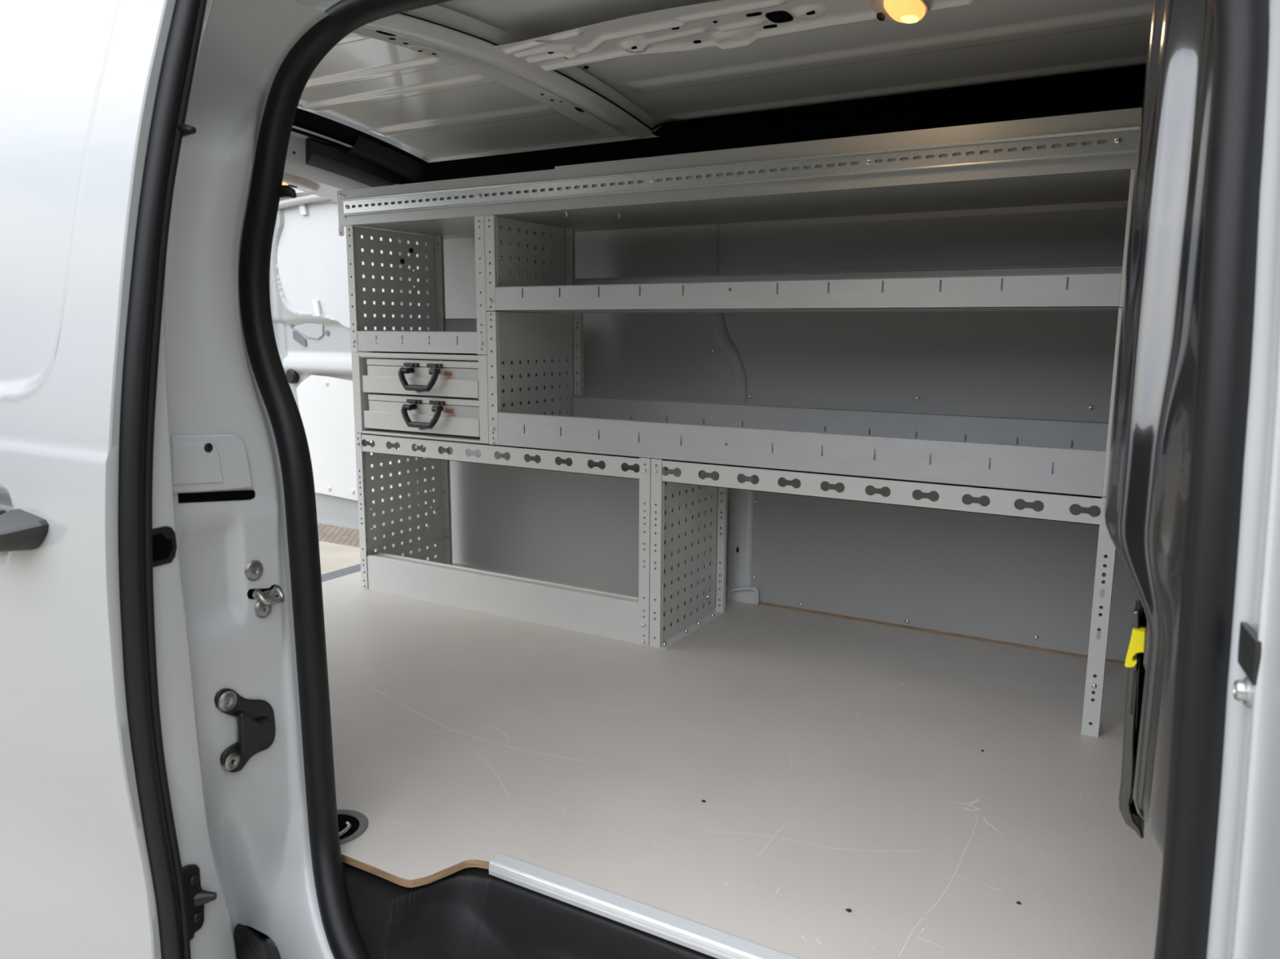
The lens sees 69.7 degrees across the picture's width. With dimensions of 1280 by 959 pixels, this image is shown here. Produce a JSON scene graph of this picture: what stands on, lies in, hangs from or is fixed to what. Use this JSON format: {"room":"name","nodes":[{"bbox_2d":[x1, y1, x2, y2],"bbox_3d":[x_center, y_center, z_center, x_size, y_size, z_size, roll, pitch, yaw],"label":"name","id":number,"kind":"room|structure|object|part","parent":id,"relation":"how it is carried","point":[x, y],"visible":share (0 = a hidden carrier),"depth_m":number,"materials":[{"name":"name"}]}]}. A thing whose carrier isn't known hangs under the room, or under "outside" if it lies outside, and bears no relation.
{"room":"vehicle interior","nodes":[
{"label":"vehicle interior","id":0,"kind":"room"},
{"bbox_2d":[164,0,340,958],"bbox_3d":[-0.831,0.103,1.539,1.632,1.720,0.409,6,11,30],"label":"pillar","id":1,"kind":"structure","parent":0,"point":[257,814],"depth_m":1.26,"materials":[{"name":"white metal"}]},
{"bbox_2d":[0,0,236,958],"bbox_3d":[-0.967,0.056,1.388,1.022,1.780,0.311,6,11,30],"label":"sliding door","id":2,"kind":"structure","parent":1,"relation":"in","point":[106,851],"depth_m":1.12,"materials":[{"name":"white paint"}]},
{"bbox_3d":[-0.968,0.052,1.416,0.990,1.780,0.262,6,11,30],"label":"edge panel","id":3,"kind":"part","parent":2,"relation":"part of","materials":[{"name":"white paint"}]},
{"bbox_2d":[169,434,255,503],"bbox_3d":[-0.559,-0.015,1.205,0.013,0.100,0.124,6,11,30],"label":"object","id":4,"kind":"object","parent":1,"relation":"attached to","point":[208,462],"visible":0.98,"depth_m":1.20,"materials":[{"name":"white"}]},
{"bbox_2d":[213,688,275,773],"bbox_3d":[-0.544,0.342,1.280,0.016,0.125,0.091,6,11,30],"label":"bracket","id":5,"kind":"object","parent":1,"relation":"attached to","point":[255,720],"visible":1,"depth_m":1.27,"materials":[{"name":"black plastic"}]},
{"bbox_2d":[244,560,263,581],"bbox_3d":[-0.531,0.126,1.268,0.004,0.029,0.029,6,11,30],"label":"bolt","id":6,"kind":"object","parent":1,"relation":"attached to","point":[254,570],"visible":1,"depth_m":1.26,"materials":[{"name":"metal"}]},
{"bbox_2d":[233,924,281,958],"bbox_3d":[-0.507,0.666,1.232,0.057,0.172,0.318,-5,11,-31],"label":"end cap","id":7,"kind":"object","parent":1,"relation":"attached to","point":[251,943],"visible":0.92,"depth_m":1.24,"materials":[{"name":"black plastic"}]},
{"bbox_2d":[247,584,284,617],"bbox_3d":[-0.522,0.171,1.286,0.030,0.045,0.054,6,11,30],"label":"latch","id":8,"kind":"object","parent":1,"relation":"in","point":[267,597],"depth_m":1.28,"materials":[{"name":"silver metal"}]},
{"bbox_3d":[-0.522,0.167,1.291,0.002,0.022,0.026,6,11,30],"label":"plate","id":9,"kind":"part","parent":8,"relation":"part of","materials":[{"name":"metal"}]},
{"bbox_2d":[281,172,319,191],"bbox_3d":[-1.091,-0.905,2.762,0.072,0.044,0.320,6,11,30],"label":"lamp","id":10,"kind":"object","parent":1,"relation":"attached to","point":[291,180],"visible":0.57,"depth_m":2.80,"materials":[{"name":"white plastic"}]},
{"bbox_3d":[-0.952,-0.120,1.691,1.234,1.330,0.211,6,11,30],"label":"panel","id":11,"kind":"part","parent":1,"relation":"part of","materials":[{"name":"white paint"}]},
{"bbox_2d":[284,107,431,202],"bbox_3d":[-1.158,-0.919,2.559,0.240,0.267,1.550,6,11,30],"label":"trim","id":12,"kind":"structure","parent":1,"relation":"attached to","point":[333,155],"depth_m":2.86,"materials":[{"name":"black plastic"}]},
{"bbox_2d":[320,548,419,582],"bbox_3d":[-1.185,0.527,2.841,0.203,0.320,1.710,6,11,30],"label":"trim","id":13,"kind":"structure","parent":1,"relation":"attached to","point":[348,571],"depth_m":3.14,"materials":[{"name":"grey metal"}]},
{"bbox_2d":[342,862,717,958],"bbox_3d":[-0.020,0.804,1.187,1.075,0.340,0.217,6,11,30],"label":"door step","id":14,"kind":"structure","parent":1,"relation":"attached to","point":[468,913],"depth_m":1.34,"materials":[{"name":"black plastic"}]},
{"bbox_2d":[239,0,1269,958],"bbox_3d":[-0.046,0.101,1.118,1.308,1.590,0.325,6,11,30],"label":"seal","id":15,"kind":"object","parent":1,"relation":"attached to","point":[1241,27],"visible":0.99,"depth_m":0.78,"materials":[{"name":"black rubber"}]},
{"bbox_2d":[277,185,296,198],"bbox_3d":[-0.537,-0.435,1.389,0.040,0.021,0.021,6,11,30],"label":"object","id":16,"kind":"object","parent":15,"relation":"attached to","point":[284,191],"visible":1,"depth_m":1.38,"materials":[{"name":"black plastic"}]},
{"bbox_2d":[318,540,376,574],"bbox_3d":[-3.532,1.967,-3.533,30.000,0.100,17.980,6,11,30],"label":"ground","id":17,"kind":"structure","parent":0,"point":[333,557],"depth_m":5.47,"materials":[{"name":"concrete"}]},
{"bbox_2d":[317,523,418,551],"bbox_3d":[4.021,-0.071,9.266,30.000,0.099,12.020,6,11,30],"label":"paving","id":18,"kind":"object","parent":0,"point":[326,533],"depth_m":6.03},
{"bbox_2d":[297,0,1152,162],"bbox_3d":[0.071,-0.893,1.801,2.760,0.087,1.448,6,11,30],"label":"ceiling","id":19,"kind":"structure","parent":0,"point":[431,108],"depth_m":2.15,"materials":[{"name":"white metal"}]},
{"bbox_2d":[293,0,653,137],"bbox_3d":[-0.363,-0.902,2.002,0.179,0.121,1.295,6,11,30],"label":"roof beam","id":20,"kind":"structure","parent":19,"relation":"attached to","point":[444,33],"depth_m":2.05,"materials":[{"name":"white metal"}]},
{"bbox_2d":[492,0,974,71],"bbox_3d":[0.425,-0.848,1.630,1.572,0.028,0.274,6,11,30],"label":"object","id":21,"kind":"object","parent":19,"relation":"attached to","point":[724,24],"visible":0.97,"depth_m":1.80,"materials":[{"name":"white metal"}]},
{"bbox_2d":[866,0,932,23],"bbox_3d":[0.459,-0.835,1.630,0.100,0.028,0.156,6,11,30],"label":"ceiling lamp","id":22,"kind":"object","parent":21,"relation":"attached to","point":[908,11],"visible":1,"depth_m":1.62,"materials":[{"name":"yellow plastic"}]},
{"bbox_2d":[876,12,884,21],"bbox_3d":[0.437,-0.840,1.669,0.010,0.008,0.022,6,11,30],"label":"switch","id":23,"kind":"object","parent":22,"relation":"attached to","point":[880,15],"depth_m":1.66,"materials":[{"name":"black plastic"}]},
{"bbox_3d":[0.482,-0.825,1.648,0.028,0.002,0.052,6,11,30],"label":"bulb","id":24,"kind":"part","parent":22,"relation":"part of","materials":[{"name":"yellow glass"}]},
{"bbox_2d":[321,557,1163,958],"bbox_3d":[-0.030,0.468,2.108,2.505,0.013,1.660,6,11,30],"label":"floor","id":25,"kind":"structure","parent":0,"point":[837,765],"depth_m":1.66,"materials":[{"name":"grey-beige textured anti-slip coating"},{"name":"plywood"}]},
{"bbox_2d":[337,809,368,844],"bbox_3d":[-0.495,0.556,1.478,0.112,0.011,0.112,6,11,30],"label":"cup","id":26,"kind":"object","parent":25,"relation":"on","point":[352,824],"visible":0.5,"depth_m":1.49,"materials":[{"name":"grey plastic"}]},
{"bbox_2d":[337,814,359,839],"bbox_3d":[-0.495,0.560,1.479,0.085,0.001,0.085,6,11,30],"label":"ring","id":27,"kind":"object","parent":26,"relation":"on","point":[348,824],"depth_m":1.48,"materials":[{"name":"black"}]},
{"bbox_2d":[355,432,706,646],"bbox_3d":[-0.328,0.117,2.709,1.024,0.482,0.370,6,11,30],"label":"rack","id":28,"kind":"object","parent":25,"relation":"on","point":[622,617],"visible":0.72,"depth_m":2.65,"materials":[{"name":"metal"}]},
{"bbox_3d":[-0.842,0.097,2.815,0.026,0.482,0.028,6,11,30],"label":"post","id":29,"kind":"part","parent":28,"relation":"part of","materials":[{"name":"grey metal"}]},
{"bbox_3d":[-0.758,0.075,2.953,0.002,0.482,0.350,6,11,30],"label":"perforated panel","id":30,"kind":"part","parent":28,"relation":"part of","materials":[{"name":"grey metal"}]},
{"bbox_3d":[-0.653,0.052,3.100,0.028,0.482,0.014,6,11,30],"label":"post","id":31,"kind":"part","parent":28,"relation":"part of","materials":[{"name":"grey metal"}]},
{"bbox_2d":[351,351,559,444],"bbox_3d":[-0.550,-0.261,2.768,0.517,0.242,0.342,6,11,30],"label":"base cabinet","id":32,"kind":"object","parent":28,"relation":"on","point":[359,366],"visible":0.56,"depth_m":2.65,"materials":[{"name":"metal"}]},
{"bbox_3d":[-0.760,-0.282,2.888,0.032,0.242,0.342,6,11,30],"label":"frame","id":33,"kind":"part","parent":32,"relation":"part of","materials":[{"name":"grey metal"}]},
{"bbox_3d":[-0.551,-0.372,2.751,0.458,0.014,0.340,6,11,30],"label":"rail","id":34,"kind":"part","parent":32,"relation":"part of","materials":[{"name":"grey metal"}]},
{"bbox_3d":[-0.552,-0.146,2.788,0.458,0.007,0.340,6,11,30],"label":"rail","id":35,"kind":"part","parent":32,"relation":"part of","materials":[{"name":"grey metal"}]},
{"bbox_2d":[364,393,479,437],"bbox_3d":[-0.559,-0.205,2.758,0.441,0.100,0.362,6,11,30],"label":"tool case","id":36,"kind":"object","parent":32,"relation":"in","point":[451,415],"visible":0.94,"depth_m":2.62,"materials":[{"name":"silver metal"}]},
{"bbox_2d":[362,358,479,398],"bbox_3d":[-0.558,-0.309,2.740,0.441,0.099,0.362,6,11,30],"label":"tool case","id":37,"kind":"object","parent":36,"relation":"on","point":[426,377],"visible":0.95,"depth_m":2.60,"materials":[{"name":"silver metal"}]},
{"bbox_3d":[-0.624,-0.280,2.586,0.147,0.061,0.023,6,11,30],"label":"handle","id":38,"kind":"part","parent":37,"relation":"part of","materials":[{"name":"black plastic"}]},
{"bbox_3d":[-0.542,-0.351,2.748,0.428,0.018,0.322,6,11,30],"label":"lid","id":39,"kind":"part","parent":37,"relation":"part of","materials":[{"name":"grey metal"}]},
{"bbox_3d":[-0.494,-0.292,2.542,0.128,0.024,0.002,6,11,30],"label":"ribbed panel","id":40,"kind":"part","parent":37,"relation":"part of","materials":[{"name":"silver metal"}]},
{"bbox_3d":[-0.619,-0.176,2.599,0.147,0.061,0.023,6,11,30],"label":"handle","id":41,"kind":"part","parent":36,"relation":"part of","materials":[{"name":"black plastic"}]},
{"bbox_3d":[-0.542,-0.248,2.764,0.428,0.017,0.322,6,11,30],"label":"lid","id":42,"kind":"part","parent":36,"relation":"part of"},
{"bbox_3d":[-0.494,-0.189,2.559,0.128,0.024,0.002,6,11,30],"label":"ribbed panel","id":43,"kind":"part","parent":36,"relation":"part of","materials":[{"name":"silver metal"}]},
{"bbox_2d":[338,215,557,355],"bbox_3d":[-0.557,-0.563,2.736,0.547,0.362,0.370,6,11,30],"label":"shelf unit","id":44,"kind":"object","parent":32,"relation":"on","point":[443,335],"visible":0.71,"depth_m":2.77,"materials":[{"name":"metal"}]},
{"bbox_3d":[-0.838,-0.560,2.707,0.027,0.362,0.028,6,11,30],"label":"post","id":45,"kind":"part","parent":44,"relation":"part of","materials":[{"name":"grey metal"}]},
{"bbox_3d":[-0.754,-0.582,2.846,0.002,0.362,0.350,6,11,30],"label":"perforated panel","id":46,"kind":"part","parent":44,"relation":"part of","materials":[{"name":"grey metal"}]},
{"bbox_3d":[-0.650,-0.605,2.993,0.028,0.362,0.014,6,11,30],"label":"post","id":47,"kind":"part","parent":44,"relation":"part of","materials":[{"name":"grey metal"}]},
{"bbox_3d":[-0.418,-0.518,2.466,0.032,0.362,0.028,6,11,30],"label":"post","id":48,"kind":"part","parent":44,"relation":"part of","materials":[{"name":"grey metal"}]},
{"bbox_3d":[-0.337,-0.540,2.606,0.002,0.362,0.350,6,11,30],"label":"perforated panel","id":49,"kind":"part","parent":44,"relation":"part of","materials":[{"name":"grey metal"}]},
{"bbox_3d":[-0.341,-0.240,2.648,0.034,0.240,0.340,6,11,30],"label":"frame","id":50,"kind":"part","parent":32,"relation":"part of","materials":[{"name":"grey metal"}]},
{"bbox_3d":[0.017,0.183,2.321,0.030,0.482,0.028,6,11,30],"label":"post","id":51,"kind":"part","parent":28,"relation":"part of","materials":[{"name":"grey metal"}]},
{"bbox_3d":[0.098,0.161,2.461,0.002,0.482,0.350,6,11,30],"label":"perforated panel","id":52,"kind":"part","parent":28,"relation":"part of","materials":[{"name":"grey metal"}]},
{"bbox_2d":[484,168,1135,497],"bbox_3d":[0.346,-0.355,2.255,1.523,0.606,0.402,6,11,30],"label":"shelf unit","id":53,"kind":"object","parent":28,"relation":"on","point":[773,437],"visible":0.98,"depth_m":2.22,"materials":[{"name":"metal"}]},
{"bbox_3d":[-0.389,-0.573,2.441,0.031,0.246,0.028,6,11,30],"label":"post","id":54,"kind":"part","parent":53,"relation":"part of","materials":[{"name":"grey metal"}]},
{"bbox_3d":[-0.391,-0.273,2.489,0.031,0.356,0.028,6,11,30],"label":"post","id":55,"kind":"part","parent":53,"relation":"part of","materials":[{"name":"grey metal"}]},
{"bbox_3d":[-0.306,-0.595,2.579,0.002,0.246,0.350,6,11,30],"label":"perforated panel","id":56,"kind":"part","parent":53,"relation":"part of","materials":[{"name":"grey metal"}]},
{"bbox_3d":[-0.301,-0.297,2.641,0.002,0.356,0.380,6,11,30],"label":"perforated panel","id":57,"kind":"part","parent":53,"relation":"part of","materials":[{"name":"grey metal"}]},
{"bbox_3d":[-0.206,-0.617,2.721,0.026,0.246,0.014,6,11,30],"label":"post","id":58,"kind":"part","parent":53,"relation":"part of","materials":[{"name":"grey metal"}]},
{"bbox_3d":[-0.188,-0.323,2.803,0.028,0.356,0.014,6,11,30],"label":"post","id":59,"kind":"part","parent":53,"relation":"part of","materials":[{"name":"grey metal"}]},
{"bbox_2d":[337,106,1142,239],"bbox_3d":[0.140,-0.732,2.345,2.103,0.105,0.468,6,11,30],"label":"fascia","id":60,"kind":"object","parent":53,"relation":"attached to","point":[1086,157],"visible":0.98,"depth_m":2.05,"materials":[{"name":"silver metal"}]},
{"bbox_3d":[-0.445,-0.784,2.657,0.774,0.100,0.401,6,11,30],"label":"fascia plate","id":61,"kind":"part","parent":60,"relation":"part of","materials":[{"name":"silver metal"}]},
{"bbox_3d":[0.019,-0.699,2.154,2.027,0.047,0.010,6,11,30],"label":"slotted rail","id":62,"kind":"part","parent":60,"relation":"part of","materials":[{"name":"metal"}]},
{"bbox_3d":[0.370,-0.670,1.976,1.330,0.105,0.033,6,11,30],"label":"fascia plate","id":63,"kind":"part","parent":60,"relation":"part of","materials":[{"name":"silver metal"}]},
{"bbox_3d":[0.904,-0.144,1.746,0.018,0.356,0.028,6,11,30],"label":"post","id":64,"kind":"part","parent":53,"relation":"part of","materials":[{"name":"grey metal"}]},
{"bbox_3d":[0.904,-0.444,1.698,0.014,0.246,0.028,6,11,30],"label":"post","id":65,"kind":"part","parent":53,"relation":"part of","materials":[{"name":"grey metal"}]},
{"bbox_2d":[488,853,799,958],"bbox_3d":[0.156,0.619,1.187,0.864,0.019,0.031,6,11,29],"label":"strip","id":66,"kind":"object","parent":25,"relation":"attached to","point":[703,939],"visible":1,"depth_m":1.27,"materials":[{"name":"metal"}]},
{"bbox_2d":[649,458,1115,737],"bbox_3d":[0.560,0.206,2.199,1.027,0.482,0.370,6,11,30],"label":"rack","id":67,"kind":"object","parent":25,"relation":"on","point":[717,478],"visible":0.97,"depth_m":2.21,"materials":[{"name":"metal"}]},
{"bbox_3d":[0.046,0.186,2.305,0.030,0.482,0.028,6,11,30],"label":"post","id":68,"kind":"part","parent":67,"relation":"part of","materials":[{"name":"grey metal"}]},
{"bbox_3d":[0.128,0.157,2.443,0.002,0.468,0.350,6,11,30],"label":"perforated panel","id":69,"kind":"part","parent":67,"relation":"part of","materials":[{"name":"grey metal"}]},
{"bbox_3d":[0.231,0.140,2.592,0.025,0.482,0.014,6,11,30],"label":"post","id":70,"kind":"part","parent":67,"relation":"part of","materials":[{"name":"grey metal"}]},
{"bbox_3d":[0.907,0.272,1.810,0.031,0.482,0.028,6,11,30],"label":"post","id":71,"kind":"part","parent":67,"relation":"part of","materials":[{"name":"grey metal"}]},
{"bbox_2d":[422,200,1148,667],"bbox_3d":[0.388,-0.266,2.543,2.640,1.342,0.102,6,11,30],"label":"wall","id":72,"kind":"structure","parent":0,"point":[1022,582],"depth_m":2.50,"materials":[{"name":"grey metal"}]},
{"bbox_2d":[269,187,419,539],"bbox_3d":[-1.137,-0.498,3.595,0.964,1.401,0.095,6,11,30],"label":"door","id":73,"kind":"structure","parent":72,"relation":"in","point":[308,284],"depth_m":3.66,"materials":[{"name":"white paint"}]},
{"bbox_2d":[393,183,428,553],"bbox_3d":[-0.734,-0.356,3.239,0.035,1.282,0.295,6,11,30],"label":"trim","id":74,"kind":"structure","parent":72,"relation":"attached to","point":[425,255],"depth_m":3.15,"materials":[{"name":"white paint"}]},
{"bbox_2d":[425,64,1146,182],"bbox_3d":[0.385,-0.917,2.424,2.640,0.100,0.104,6,11,30],"label":"trim","id":75,"kind":"structure","parent":72,"relation":"attached to","point":[1122,87],"depth_m":2.35,"materials":[{"name":"black plastic"}]},
{"bbox_2d":[1104,0,1213,857],"bbox_3d":[0.841,-0.150,1.448,0.123,1.470,1.642,6,11,30],"label":"trim","id":76,"kind":"structure","parent":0,"point":[1147,486],"depth_m":0.88,"materials":[{"name":"black paint"}]},
{"bbox_2d":[1118,600,1146,839],"bbox_3d":[0.558,0.261,1.027,0.031,0.264,0.067,6,11,30],"label":"lever","id":77,"kind":"object","parent":76,"relation":"attached to","point":[1131,818],"visible":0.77,"depth_m":1.01,"materials":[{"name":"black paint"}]},
{"bbox_2d":[1124,626,1146,667],"bbox_3d":[0.534,0.181,0.991,0.017,0.042,0.020,6,11,30],"label":"clip","id":78,"kind":"object","parent":77,"relation":"attached to","point":[1137,642],"visible":1,"depth_m":0.98,"materials":[{"name":"yellow plastic"}]},
{"bbox_2d":[1206,0,1279,958],"bbox_3d":[0.486,0.201,0.682,0.098,1.820,0.566,4,10,23],"label":"wall","id":79,"kind":"structure","parent":0,"point":[1244,923],"depth_m":0.73,"materials":[{"name":"white metal"}]},
{"bbox_2d":[1232,675,1253,707],"bbox_3d":[0.477,0.167,0.726,0.012,0.025,0.025,4,10,21],"label":"bolt","id":80,"kind":"object","parent":79,"relation":"attached to","point":[1242,691],"visible":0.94,"depth_m":0.72,"materials":[{"name":"metal"}]},
{"bbox_2d":[1242,675,1253,707],"bbox_3d":[0.480,0.167,0.725,0.005,0.025,0.025,4,10,21],"label":"washer","id":81,"kind":"object","parent":80,"relation":"in","point":[1247,687],"depth_m":0.72,"materials":[{"name":"metal"}]},
{"bbox_2d":[1237,621,1262,685],"bbox_3d":[0.476,0.135,0.718,0.006,0.036,0.062,4,10,23],"label":"plug","id":82,"kind":"object","parent":79,"relation":"attached to","point":[1250,649],"visible":1,"depth_m":0.71,"materials":[{"name":"grey plastic"}]}
]}

